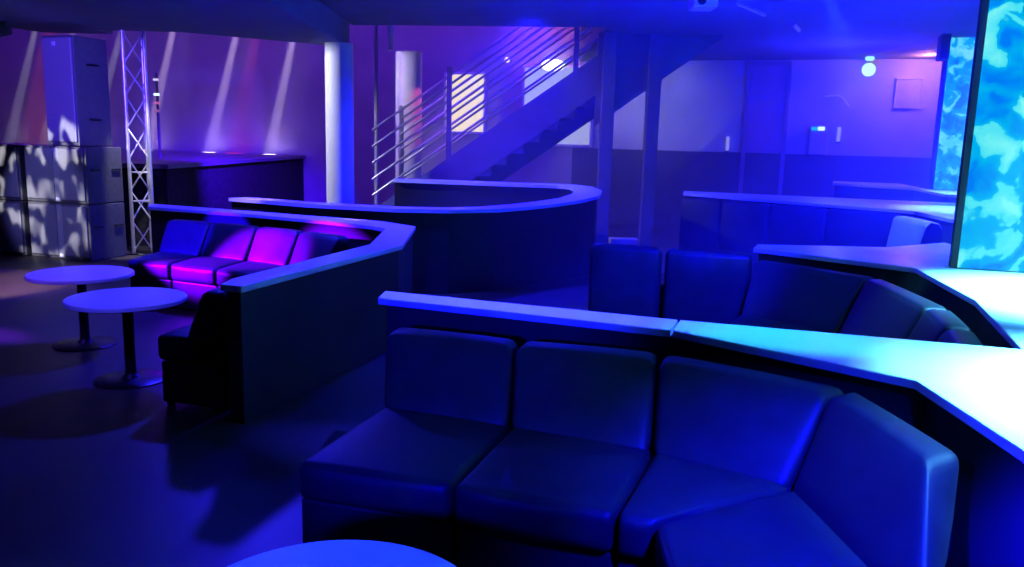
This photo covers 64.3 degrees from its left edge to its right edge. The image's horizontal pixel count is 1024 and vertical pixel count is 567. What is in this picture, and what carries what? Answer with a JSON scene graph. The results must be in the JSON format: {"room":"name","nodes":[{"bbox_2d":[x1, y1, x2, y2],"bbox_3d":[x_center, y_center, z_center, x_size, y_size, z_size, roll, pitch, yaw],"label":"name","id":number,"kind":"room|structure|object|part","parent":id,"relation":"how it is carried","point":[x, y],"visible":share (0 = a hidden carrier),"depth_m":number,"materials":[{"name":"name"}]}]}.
{"room":"entertainment venue","nodes":[
{"label":"entertainment venue","id":0,"kind":"room"},
{"bbox_2d":[0,0,349,44],"bbox_3d":[-5.709,-2.586,4.015,6.450,0.750,16.750,2,10,0],"label":"ceiling","id":1,"kind":"structure","parent":0,"point":[299,21],"depth_m":9.83,"materials":[{"name":"paint"}]},
{"bbox_2d":[0,21,11,36],"bbox_3d":[-6.668,-3.224,10.430,0.465,0.293,0.271,-4,11,-27],"label":"spotlight","id":2,"kind":"object","parent":1,"relation":"hanging from","point":[5,29],"visible":0.94,"depth_m":10.41,"materials":[{"name":"black paint"}]},
{"bbox_2d":[0,225,679,566],"bbox_3d":[-3.249,-0.070,10.155,25.500,0.100,28.000,2,10,0],"label":"floor","id":3,"kind":"structure","parent":0,"point":[91,475],"depth_m":4.56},
{"bbox_2d":[0,199,31,255],"bbox_3d":[-6.975,-0.825,11.450,1.088,0.741,0.632,5,11,19],"label":"subwoofer","id":4,"kind":"object","parent":3,"relation":"on","point":[15,236],"visible":0.56,"depth_m":11.06,"materials":[{"name":"black paint"}]},
{"bbox_2d":[0,202,24,252],"bbox_3d":[-6.816,-0.762,11.081,0.416,0.670,0.032,5,11,19],"label":"grille","id":5,"kind":"object","parent":4,"relation":"attached to","point":[12,214],"depth_m":11.05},
{"bbox_2d":[0,143,43,200],"bbox_3d":[-6.956,-1.564,11.320,1.088,0.741,0.632,5,11,19],"label":"subwoofer","id":6,"kind":"object","parent":4,"relation":"on","point":[13,184],"visible":0.48,"depth_m":10.92,"materials":[{"name":"black paint"}]},
{"bbox_2d":[0,146,19,197],"bbox_3d":[-6.796,-1.501,10.952,0.416,0.670,0.032,5,11,19],"label":"grille","id":7,"kind":"object","parent":6,"relation":"attached to","point":[9,155],"depth_m":10.91,"materials":[{"name":"grey metal"}]},
{"bbox_2d":[28,201,126,260],"bbox_3d":[-5.929,-0.745,11.146,1.088,0.741,0.632,5,11,19],"label":"subwoofer","id":8,"kind":"object","parent":3,"relation":"on","point":[88,232],"visible":0.98,"depth_m":10.88,"materials":[{"name":"black paint"}]},
{"bbox_2d":[28,204,58,254],"bbox_3d":[-6.287,-0.726,10.954,0.479,0.670,0.032,5,11,19],"label":"grille","id":9,"kind":"object","parent":8,"relation":"attached to","point":[43,218],"depth_m":10.93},
{"bbox_2d":[24,145,123,203],"bbox_3d":[-5.910,-1.483,11.017,1.088,0.741,0.632,5,11,19],"label":"subwoofer","id":10,"kind":"object","parent":8,"relation":"on","point":[54,173],"visible":1,"depth_m":10.76,"materials":[{"name":"black paint"}]},
{"bbox_2d":[24,147,54,198],"bbox_3d":[-6.268,-1.464,10.824,0.479,0.670,0.032,5,11,19],"label":"grille","id":11,"kind":"object","parent":10,"relation":"attached to","point":[39,161],"depth_m":10.80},
{"bbox_2d":[57,148,85,200],"bbox_3d":[-5.750,-1.420,10.648,0.416,0.670,0.032,5,11,19],"label":"grille","id":12,"kind":"object","parent":10,"relation":"attached to","point":[71,162],"depth_m":10.63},
{"bbox_2d":[41,35,111,145],"bbox_3d":[-5.773,-2.540,10.826,0.671,1.397,0.700,1,10,0],"label":"speaker","id":13,"kind":"object","parent":10,"relation":"on","point":[75,68],"visible":1,"depth_m":10.61},
{"bbox_2d":[41,37,77,141],"bbox_3d":[-5.866,-2.506,10.570,0.490,1.320,0.032,5,11,19],"label":"grille","id":14,"kind":"object","parent":13,"relation":"attached to","point":[59,54],"depth_m":10.54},
{"bbox_2d":[61,206,89,257],"bbox_3d":[-5.770,-0.682,10.778,0.416,0.670,0.032,5,11,19],"label":"grille","id":15,"kind":"object","parent":8,"relation":"attached to","point":[75,220],"depth_m":10.76,"materials":[{"name":"black metal"}]},
{"bbox_2d":[24,265,134,351],"bbox_3d":[-3.457,0.204,6.570,0.780,0.590,0.780,2,10,0],"label":"round table","id":16,"kind":"object","parent":3,"relation":"on","point":[80,276],"visible":0.98,"depth_m":6.51,"materials":[{"name":"grey metal"}]},
{"bbox_2d":[62,287,187,389],"bbox_3d":[-2.661,0.384,5.663,0.780,0.590,0.780,2,10,0],"label":"round table","id":17,"kind":"object","parent":3,"relation":"on","point":[126,301],"visible":0.96,"depth_m":5.61,"materials":[{"name":"grey metal"}]},
{"bbox_2d":[120,30,153,254],"bbox_3d":[-5.146,-1.929,11.356,0.450,3.050,0.410,2,10,0],"label":"truss tower","id":18,"kind":"object","parent":3,"relation":"on","point":[142,36],"visible":0.8,"depth_m":11.25,"materials":[{"name":"metal"}]},
{"bbox_3d":[-5.185,-0.438,11.618,0.450,0.020,0.410,2,10,0],"label":"plate","id":19,"kind":"part","parent":18,"relation":"part of","materials":[{"name":"grey metal"}]},
{"bbox_2d":[129,219,212,308],"bbox_3d":[-3.532,-0.228,8.468,0.564,0.780,1.125,3,10,6],"label":"module","id":20,"kind":"object","parent":3,"relation":"on","point":[182,240],"visible":0.67,"depth_m":8.47,"materials":[{"name":"black leather"}]},
{"bbox_2d":[129,252,197,279],"bbox_3d":[-3.532,-0.191,8.318,0.546,0.183,0.865,2,10,0],"label":"seat cushion","id":21,"kind":"object","parent":20,"relation":"on","point":[154,266],"depth_m":8.02,"materials":[{"name":"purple leather"}]},
{"bbox_3d":[-3.501,-0.486,8.730,0.656,0.361,0.379,6,11,22],"label":"backrest","id":22,"kind":"part","parent":20,"relation":"part of","materials":[{"name":"black leather"}]},
{"bbox_2d":[158,287,230,411],"bbox_3d":[-1.927,0.362,5.375,0.541,0.771,0.672,4,10,15],"label":"module","id":23,"kind":"object","parent":3,"relation":"on","point":[195,365],"visible":0.63,"depth_m":5.08,"materials":[{"name":"black leather"}]},
{"bbox_2d":[158,324,228,362],"bbox_3d":[-2.014,0.360,5.401,0.360,0.183,0.669,4,10,15],"label":"seat cushion","id":24,"kind":"object","parent":23,"relation":"on","point":[179,345],"depth_m":5.10,"materials":[{"name":"black leather"}]},
{"bbox_3d":[-1.799,0.166,5.296,0.284,0.352,0.654,4,10,16],"label":"backrest","id":25,"kind":"part","parent":23,"relation":"part of","materials":[{"name":"black leather"}]},
{"bbox_2d":[121,149,305,245],"bbox_3d":[-10.219,-2.263,17.737,10.450,1.240,11.330,2,10,0],"label":"stage","id":26,"kind":"object","parent":3,"relation":"on","point":[180,178],"visible":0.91,"depth_m":14.32,"materials":[{"name":"black wood"}]},
{"bbox_2d":[153,73,161,157],"bbox_3d":[-6.403,-3.034,14.744,0.100,1.510,0.065,2,10,0],"label":"stand","id":27,"kind":"object","parent":26,"relation":"on","point":[155,79],"visible":1,"depth_m":14.71,"materials":[{"name":"paint"}]},
{"bbox_2d":[171,223,259,309],"bbox_3d":[-2.990,-0.172,8.233,0.610,0.780,1.103,3,10,10],"label":"module","id":28,"kind":"object","parent":3,"relation":"on","point":[226,244],"visible":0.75,"depth_m":8.13,"materials":[{"name":"black leather"}]},
{"bbox_2d":[171,256,245,284],"bbox_3d":[-3.015,-0.138,8.093,0.589,0.183,0.822,3,10,9],"label":"seat cushion","id":29,"kind":"object","parent":28,"relation":"on","point":[200,270],"depth_m":7.82,"materials":[{"name":"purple leather"}]},
{"bbox_3d":[-2.938,-0.429,8.489,0.691,0.361,0.373,6,11,24],"label":"backrest","id":30,"kind":"part","parent":28,"relation":"part of","materials":[{"name":"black leather"}]},
{"bbox_2d":[217,227,302,287],"bbox_3d":[-2.492,-0.117,7.990,0.589,0.780,1.021,5,11,19],"label":"module","id":31,"kind":"object","parent":3,"relation":"on","point":[272,247],"visible":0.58,"depth_m":8.06,"materials":[{"name":"black leather"}]},
{"bbox_2d":[217,261,282,285],"bbox_3d":[-2.523,-0.083,7.852,0.554,0.183,0.734,5,11,19],"label":"seat cushion","id":32,"kind":"object","parent":31,"relation":"on","point":[224,274],"depth_m":7.66,"materials":[{"name":"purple leather"}]},
{"bbox_3d":[-2.397,-0.367,8.216,0.654,0.361,0.364,7,11,30],"label":"backrest","id":33,"kind":"part","parent":31,"relation":"part of","materials":[{"name":"black leather"}]},
{"bbox_2d":[290,231,348,263],"bbox_3d":[-2.064,-0.059,7.724,0.619,0.781,0.895,8,12,34],"label":"module","id":34,"kind":"object","parent":3,"relation":"on","point":[309,245],"visible":0.27,"depth_m":7.83,"materials":[{"name":"black leather"}]},
{"bbox_2d":[324,42,353,203],"bbox_3d":[-2.568,-2.005,12.168,0.490,3.050,0.490,2,10,0],"label":"column","id":35,"kind":"structure","parent":3,"relation":"on","point":[339,91],"depth_m":11.94,"materials":[{"name":"white paint"}]},
{"bbox_2d":[227,540,455,566],"bbox_3d":[-0.449,1.086,1.992,0.780,0.590,0.780,2,10,0],"label":"round table","id":36,"kind":"object","parent":3,"relation":"on","point":[332,553],"visible":1,"depth_m":2.22,"materials":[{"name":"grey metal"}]},
{"bbox_2d":[374,25,378,204],"bbox_3d":[-2.251,-4.183,13.491,0.070,6.900,0.070,2,10,0],"label":"pipe","id":37,"kind":"object","parent":3,"relation":"on","point":[376,197],"visible":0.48,"depth_m":13.68,"materials":[{"name":"grey metal"}]},
{"bbox_2d":[395,51,421,178],"bbox_3d":[-1.951,-2.669,15.379,0.570,3.280,0.570,2,10,0],"label":"column","id":38,"kind":"structure","parent":3,"relation":"on","point":[408,63],"depth_m":15.05,"materials":[{"name":"white paint"}]},
{"bbox_2d":[300,327,517,565],"bbox_3d":[-0.394,0.704,3.623,0.711,0.780,1.096,4,10,14],"label":"module","id":39,"kind":"object","parent":3,"relation":"on","point":[395,477],"visible":0.82,"depth_m":3.35,"materials":[{"name":"black leather"}]},
{"bbox_2d":[300,408,510,519],"bbox_3d":[-0.418,0.740,3.478,0.637,0.183,0.806,5,10,18],"label":"seat cushion","id":40,"kind":"object","parent":39,"relation":"on","point":[399,463],"depth_m":3.21,"materials":[{"name":"blue leather"}]},
{"bbox_3d":[-0.309,0.443,3.914,0.731,0.361,0.373,5,11,19],"label":"backrest","id":41,"kind":"part","parent":39,"relation":"part of","materials":[{"name":"black leather"}]},
{"bbox_2d":[372,26,597,205],"bbox_3d":[0.328,-2.760,13.604,5.712,4.210,1.285,2,10,0],"label":"staircase","id":42,"kind":"structure","parent":3,"relation":"on","point":[568,105],"depth_m":13.06,"materials":[{"name":"paint"}]},
{"bbox_3d":[-1.942,-2.247,14.308,0.080,1.540,0.055,2,10,0],"label":"rail post","id":43,"kind":"part","parent":42,"relation":"part of","materials":[{"name":"metal"}]},
{"bbox_3d":[-0.866,-3.367,12.876,2.715,1.957,0.042,2,10,0],"label":"rail","id":44,"kind":"part","parent":42,"relation":"part of","materials":[{"name":"metal"}]},
{"bbox_3d":[-1.006,-2.665,13.002,0.080,1.540,0.055,2,10,0],"label":"rail post","id":45,"kind":"part","parent":42,"relation":"part of","materials":[{"name":"metal"}]},
{"bbox_3d":[-0.688,-3.234,12.899,3.078,2.217,0.042,2,10,0],"label":"rail","id":46,"kind":"part","parent":42,"relation":"part of","materials":[{"name":"metal"}]},
{"bbox_3d":[-0.708,-3.671,14.010,2.415,1.742,0.042,2,10,0],"label":"rail","id":47,"kind":"part","parent":42,"relation":"part of","materials":[{"name":"metal"}]},
{"bbox_3d":[-0.510,-3.101,12.921,3.442,2.477,0.042,2,10,0],"label":"rail","id":48,"kind":"part","parent":42,"relation":"part of","materials":[{"name":"metal"}]},
{"bbox_3d":[-0.530,-3.538,14.032,2.778,2.002,0.042,2,10,0],"label":"rail","id":49,"kind":"part","parent":42,"relation":"part of","materials":[{"name":"metal"}]},
{"bbox_3d":[-0.352,-3.405,14.055,3.142,2.262,0.042,2,10,0],"label":"rail","id":50,"kind":"part","parent":42,"relation":"part of","materials":[{"name":"metal"}]},
{"bbox_3d":[-0.291,-3.193,14.092,3.273,2.356,0.042,2,10,0],"label":"rail","id":51,"kind":"part","parent":42,"relation":"part of","materials":[{"name":"metal"}]},
{"bbox_3d":[-0.298,-2.937,14.137,3.273,2.356,0.042,2,10,0],"label":"rail","id":52,"kind":"part","parent":42,"relation":"part of","materials":[{"name":"metal"}]},
{"bbox_3d":[1.020,-3.982,12.762,0.080,1.476,0.055,2,10,0],"label":"rail post","id":53,"kind":"part","parent":42,"relation":"part of","materials":[{"name":"paint"}]},
{"bbox_2d":[456,341,658,566],"bbox_3d":[0.216,0.756,3.423,0.691,0.780,1.086,5,10,17],"label":"module","id":54,"kind":"object","parent":3,"relation":"on","point":[555,491],"visible":0.94,"depth_m":3.21,"materials":[{"name":"black leather"}]},
{"bbox_2d":[456,428,650,551],"bbox_3d":[0.181,0.792,3.268,0.629,0.183,0.752,5,11,20],"label":"seat cushion","id":55,"kind":"object","parent":54,"relation":"on","point":[563,489],"depth_m":3.02,"materials":[{"name":"blue leather"}]},
{"bbox_3d":[0.312,0.500,3.682,0.678,0.360,0.456,4,10,16],"label":"backrest","id":56,"kind":"part","parent":54,"relation":"part of","materials":[{"name":"black leather"}]},
{"bbox_2d":[147,203,1023,566],"bbox_3d":[-0.218,0.300,5.752,10.930,0.850,8.675,5,11,19],"label":"wall","id":57,"kind":"structure","parent":3,"relation":"on","point":[968,399],"depth_m":4.35,"materials":[{"name":"white laminate"}]},
{"bbox_2d":[229,178,955,293],"bbox_3d":[1.732,-0.546,10.142,8.735,1.100,5.543,7,11,29],"label":"counter","id":58,"kind":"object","parent":3,"relation":"on","point":[469,236],"depth_m":9.93,"materials":[{"name":"white laminate"}]},
{"bbox_3d":[2.594,-0.697,11.246,0.109,0.960,0.648,-7,13,-42],"label":"padded panel","id":59,"kind":"part","parent":58,"relation":"part of","materials":[{"name":"black leather"}]},
{"bbox_3d":[3.053,-0.598,10.749,0.109,0.960,0.694,-7,13,-42],"label":"padded panel","id":60,"kind":"part","parent":58,"relation":"part of","materials":[{"name":"black leather"}]},
{"bbox_3d":[3.550,-0.490,10.211,0.109,0.960,0.763,-7,13,-42],"label":"padded panel","id":61,"kind":"part","parent":58,"relation":"part of","materials":[{"name":"blue leather"}]},
{"bbox_3d":[4.123,-0.366,9.591,0.109,0.960,0.921,-7,13,-42],"label":"padded panel","id":62,"kind":"part","parent":58,"relation":"part of","materials":[{"name":"blue leather"}]},
{"bbox_2d":[596,32,617,243],"bbox_3d":[1.478,-2.204,12.897,0.200,3.400,0.220,2,10,0],"label":"post","id":63,"kind":"object","parent":3,"relation":"on","point":[605,143],"visible":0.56,"depth_m":12.77,"materials":[{"name":"paint"}]},
{"bbox_2d":[608,237,637,244],"bbox_3d":[1.848,-0.664,13.520,0.460,0.170,0.320,2,10,0],"label":"block","id":64,"kind":"object","parent":3,"relation":"on","point":[612,240],"visible":0.42,"depth_m":13.36,"materials":[{"name":"paint"}]},
{"bbox_2d":[588,243,664,317],"bbox_3d":[1.151,-0.009,7.827,0.654,0.812,0.894,5,11,19],"label":"module","id":65,"kind":"object","parent":3,"relation":"on","point":[625,279],"visible":0.68,"depth_m":7.40,"materials":[{"name":"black leather"}]},
{"bbox_2d":[660,273,664,298],"bbox_3d":[1.182,0.002,7.920,0.654,0.183,0.704,5,11,19],"label":"seat cushion","id":66,"kind":"object","parent":65,"relation":"on","point":[662,274],"depth_m":7.57,"materials":[{"name":"leather"}]},
{"bbox_2d":[638,33,663,246],"bbox_3d":[2.188,-2.186,12.897,0.200,3.400,0.220,2,10,0],"label":"post","id":67,"kind":"object","parent":3,"relation":"on","point":[653,92],"visible":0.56,"depth_m":12.79,"materials":[{"name":"paint"}]},
{"bbox_2d":[662,248,751,323],"bbox_3d":[1.845,0.051,7.591,0.744,0.812,0.894,5,11,19],"label":"module","id":68,"kind":"object","parent":3,"relation":"on","point":[711,286],"visible":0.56,"depth_m":7.16,"materials":[{"name":"black leather"}]},
{"bbox_2d":[617,356,843,566],"bbox_3d":[0.888,0.812,3.203,0.767,0.780,1.079,5,10,17],"label":"module","id":69,"kind":"object","parent":3,"relation":"on","point":[726,435],"visible":0.79,"depth_m":3.23,"materials":[{"name":"black leather"}]},
{"bbox_2d":[618,454,792,561],"bbox_3d":[0.746,0.847,3.039,0.564,0.183,0.700,5,11,20],"label":"seat cushion","id":70,"kind":"object","parent":69,"relation":"on","point":[673,487],"depth_m":3.00,"materials":[{"name":"blue leather"}]},
{"bbox_3d":[0.905,0.566,3.394,0.811,0.360,0.426,9,12,35],"label":"backrest","id":71,"kind":"part","parent":69,"relation":"part of","materials":[{"name":"black leather"}]},
{"bbox_2d":[731,260,873,333],"bbox_3d":[2.010,0.297,6.307,1.110,0.779,1.079,-6,13,-38],"label":"module","id":72,"kind":"object","parent":3,"relation":"on","point":[780,295],"visible":0.39,"depth_m":6.29,"materials":[{"name":"black leather"}]},
{"bbox_2d":[731,313,827,332],"bbox_3d":[1.883,0.400,6.103,0.646,0.183,0.870,-6,12,-36],"label":"seat cushion","id":73,"kind":"object","parent":72,"relation":"on","point":[770,320],"depth_m":6.17,"materials":[{"name":"leather"}]},
{"bbox_2d":[655,393,958,566],"bbox_3d":[0.947,0.891,2.761,0.951,0.779,1.156,2,10,0],"label":"module","id":74,"kind":"object","parent":3,"relation":"on","point":[871,489],"visible":1,"depth_m":2.65,"materials":[{"name":"black leather"}]},
{"bbox_2d":[655,491,866,566],"bbox_3d":[0.828,0.918,2.646,0.714,0.183,0.919,2,10,0],"label":"seat cushion","id":75,"kind":"object","parent":74,"relation":"on","point":[790,529],"depth_m":2.65,"materials":[{"name":"blue leather"}]},
{"bbox_3d":[1.238,0.690,2.737,0.381,0.358,1.130,2,10,0],"label":"backrest","id":76,"kind":"part","parent":74,"relation":"part of","materials":[{"name":"black leather"}]},
{"bbox_2d":[839,279,946,338],"bbox_3d":[2.268,0.421,5.636,0.980,0.780,1.165,2,10,0],"label":"module","id":77,"kind":"object","parent":3,"relation":"on","point":[882,308],"visible":0.3,"depth_m":5.50,"materials":[{"name":"black leather"}]},
{"bbox_2d":[832,181,956,202],"bbox_3d":[6.271,-0.941,12.926,1.411,1.150,3.924,0,10,-6],"label":"wall","id":78,"kind":"structure","parent":3,"relation":"on","point":[843,189],"depth_m":13.20,"materials":[{"name":"paint"}]},
{"bbox_2d":[886,216,942,246],"bbox_3d":[3.870,-0.173,8.535,0.787,1.032,0.918,2,10,4],"label":"module","id":79,"kind":"object","parent":3,"relation":"on","point":[905,230],"visible":0.2,"depth_m":8.30,"materials":[{"name":"black leather"}]},
{"bbox_3d":[4.077,-0.299,8.041,0.298,0.600,0.025,2,10,5],"label":"panel","id":80,"kind":"part","parent":79,"relation":"part of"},
{"bbox_2d":[907,309,970,341],"bbox_3d":[2.139,0.543,4.919,0.978,0.781,0.586,5,11,19],"label":"module","id":81,"kind":"object","parent":3,"relation":"on","point":[933,323],"visible":0.16,"depth_m":4.71,"materials":[{"name":"black leather"}]},
{"bbox_2d":[937,330,982,345],"bbox_3d":[1.954,0.631,4.390,0.965,0.781,0.581,5,11,21],"label":"module","id":82,"kind":"object","parent":3,"relation":"on","point":[949,336],"visible":0.09,"depth_m":4.24,"materials":[{"name":"black leather"}]},
{"bbox_2d":[0,23,941,204],"bbox_3d":[-3.328,-5.311,18.885,24.765,7.200,0.200,5,11,19],"label":"wall","id":83,"kind":"structure","parent":0,"point":[228,94],"depth_m":18.86,"materials":[{"name":"paint"}]},
{"bbox_2d":[443,72,487,133],"bbox_3d":[-1.040,-4.011,18.130,1.001,1.340,0.100,5,11,19],"label":"window","id":84,"kind":"structure","parent":83,"relation":"in","point":[481,129],"depth_m":18.11,"materials":[{"name":"white glass"}]},
{"bbox_3d":[-1.030,-4.016,18.157,0.900,1.240,0.040,5,11,19],"label":"pane","id":85,"kind":"part","parent":84,"relation":"part of","materials":[{"name":"white glass"}]},
{"bbox_2d":[542,59,563,70],"bbox_3d":[0.878,-4.591,17.149,0.438,0.248,0.341,-6,13,-37],"label":"wall lamp","id":86,"kind":"object","parent":83,"relation":"attached to","point":[555,62],"visible":0.57,"depth_m":17.06,"materials":[{"name":"white glass"}]},
{"bbox_2d":[522,65,592,146],"bbox_3d":[0.970,-3.799,17.453,1.581,1.700,0.100,5,11,19],"label":"window","id":87,"kind":"structure","parent":83,"relation":"in","point":[582,136],"depth_m":17.45,"materials":[{"name":"white glass"}]},
{"bbox_2d":[725,137,729,151],"bbox_3d":[4.348,-2.807,16.442,0.070,0.310,0.060,5,11,19],"label":"wall light","id":88,"kind":"object","parent":83,"relation":"attached to","point":[727,138],"visible":1,"depth_m":16.42,"materials":[{"name":"grey metal"}]},
{"bbox_2d":[571,148,943,228],"bbox_3d":[4.692,-1.835,16.482,7.224,1.600,0.060,5,11,19],"label":"wall paneling","id":89,"kind":"structure","parent":83,"relation":"attached to","point":[677,172],"depth_m":16.54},
{"bbox_2d":[808,125,828,154],"bbox_3d":[5.912,-2.767,15.720,0.340,0.559,0.245,5,11,19],"label":"display unit","id":90,"kind":"object","parent":89,"relation":"on","point":[818,137],"visible":1,"depth_m":15.62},
{"bbox_2d":[738,62,792,194],"bbox_3d":[5.000,-2.673,16.212,0.840,3.360,0.100,5,11,19],"label":"door","id":91,"kind":"structure","parent":83,"relation":"in","point":[768,84],"depth_m":16.08,"materials":[{"name":"paint"}]},
{"bbox_2d":[825,94,848,106],"bbox_3d":[6.236,-3.502,15.626,0.457,0.239,0.118,5,11,19],"label":"rail","id":92,"kind":"object","parent":83,"relation":"attached to","point":[843,99],"visible":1,"depth_m":15.55,"materials":[{"name":"metal"}]},
{"bbox_2d":[836,127,840,142],"bbox_3d":[6.308,-2.866,15.738,0.070,0.310,0.060,5,11,19],"label":"wall light","id":93,"kind":"object","parent":83,"relation":"attached to","point":[839,128],"visible":1,"depth_m":15.71,"materials":[{"name":"grey metal"}]},
{"bbox_2d":[862,56,875,75],"bbox_3d":[6.578,-4.025,15.140,0.238,0.372,0.611,3,10,7],"label":"globe lamp","id":94,"kind":"object","parent":83,"relation":"attached to","point":[868,69],"visible":0.95,"depth_m":14.89,"materials":[{"name":"white glass"}]},
{"bbox_3d":[6.552,-3.928,14.970,0.240,0.240,0.240,2,10,0],"label":"globe","id":95,"kind":"part","parent":94,"relation":"part of"},
{"bbox_3d":[6.557,-4.125,14.935,0.165,0.105,0.165,2,10,0],"label":"bulb","id":96,"kind":"part","parent":94,"relation":"part of","materials":[{"name":"white glass"}]},
{"bbox_2d":[893,78,924,108],"bbox_3d":[7.416,-3.556,15.236,0.480,0.560,0.050,5,11,19],"label":"picture frame","id":97,"kind":"object","parent":83,"relation":"attached to","point":[908,94],"visible":1,"depth_m":15.23,"materials":[{"name":"grey"}]},
{"bbox_2d":[581,27,587,36],"bbox_3d":[-2.438,-5.863,11.746,12.323,3.200,4.717,-5,12,-31],"label":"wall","id":98,"kind":"structure","parent":0,"point":[582,28],"depth_m":16.35,"materials":[{"name":"paint"}]},
{"bbox_2d":[318,0,979,60],"bbox_3d":[3.553,-2.945,6.432,12.050,0.400,21.720,2,10,0],"label":"ceiling","id":99,"kind":"structure","parent":0,"point":[830,29],"depth_m":11.17,"materials":[{"name":"paint"}]},
{"bbox_2d":[688,0,717,11],"bbox_3d":[2.051,-3.060,8.713,0.260,0.240,0.360,2,10,0],"label":"ceiling projector","id":100,"kind":"object","parent":99,"relation":"attached to","point":[693,5],"visible":1,"depth_m":8.61,"materials":[{"name":"white paint"}]},
{"bbox_2d":[736,1,766,16],"bbox_3d":[2.929,-3.351,9.958,0.050,0.051,0.976,8,12,34],"label":"tube light","id":101,"kind":"object","parent":99,"relation":"attached to","point":[738,3],"visible":1,"depth_m":9.89,"materials":[{"name":"white paint"}]},
{"bbox_2d":[791,23,800,31],"bbox_3d":[3.970,-3.575,11.386,0.050,0.051,0.559,6,11,26],"label":"spotlight","id":102,"kind":"object","parent":99,"relation":"attached to","point":[795,26],"visible":1,"depth_m":11.30,"materials":[{"name":"white paint"}]},
{"bbox_2d":[936,34,951,60],"bbox_3d":[6.348,-3.467,11.992,0.120,0.350,0.380,5,11,19],"label":"beam","id":103,"kind":"structure","parent":99,"relation":"attached to","point":[944,40],"depth_m":11.83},
{"bbox_2d":[594,33,724,125],"bbox_3d":[2.304,-3.167,12.785,1.960,1.418,0.100,2,10,0],"label":"wall","id":104,"kind":"structure","parent":0,"point":[632,49],"depth_m":12.68,"materials":[{"name":"painted plaster"}]},
{"bbox_3d":[4.398,-0.629,4.354,7.752,3.400,22.012,1,10,0],"label":"wall","id":105,"kind":"structure","parent":0,"visible":0},
{"bbox_2d":[928,37,975,189],"bbox_3d":[6.797,-2.546,12.312,0.670,2.246,0.212,5,11,19],"label":"display screen","id":106,"kind":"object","parent":105,"relation":"attached to","point":[955,78],"depth_m":12.28,"materials":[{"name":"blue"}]},
{"bbox_3d":[6.473,-2.558,12.328,0.048,2.246,0.032,5,11,19],"label":"edge trim","id":107,"kind":"part","parent":106,"relation":"part of","materials":[{"name":"black"}]},
{"bbox_2d":[948,0,1023,271],"bbox_3d":[4.068,-1.321,5.790,1.456,2.546,0.092,5,11,19],"label":"display screen","id":108,"kind":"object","parent":105,"relation":"attached to","point":[988,224],"depth_m":5.99,"materials":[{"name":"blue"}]},
{"bbox_3d":[3.394,-1.373,5.988,0.048,2.546,0.032,5,11,19],"label":"edge trim","id":109,"kind":"part","parent":108,"relation":"part of","materials":[{"name":"black metal"}]},
{"bbox_3d":[-7.029,-8.544,16.504,17.500,0.200,12.600,1,10,0],"label":"ceiling","id":110,"kind":"structure","parent":0,"visible":0},
{"bbox_2d":[388,25,392,49],"bbox_3d":[-1.971,-5.728,13.218,0.090,3.750,0.090,2,10,0],"label":"pipe","id":111,"kind":"object","parent":110,"relation":"hanging from","point":[390,27],"visible":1,"depth_m":13.47,"materials":[{"name":"metal"}]}
]}

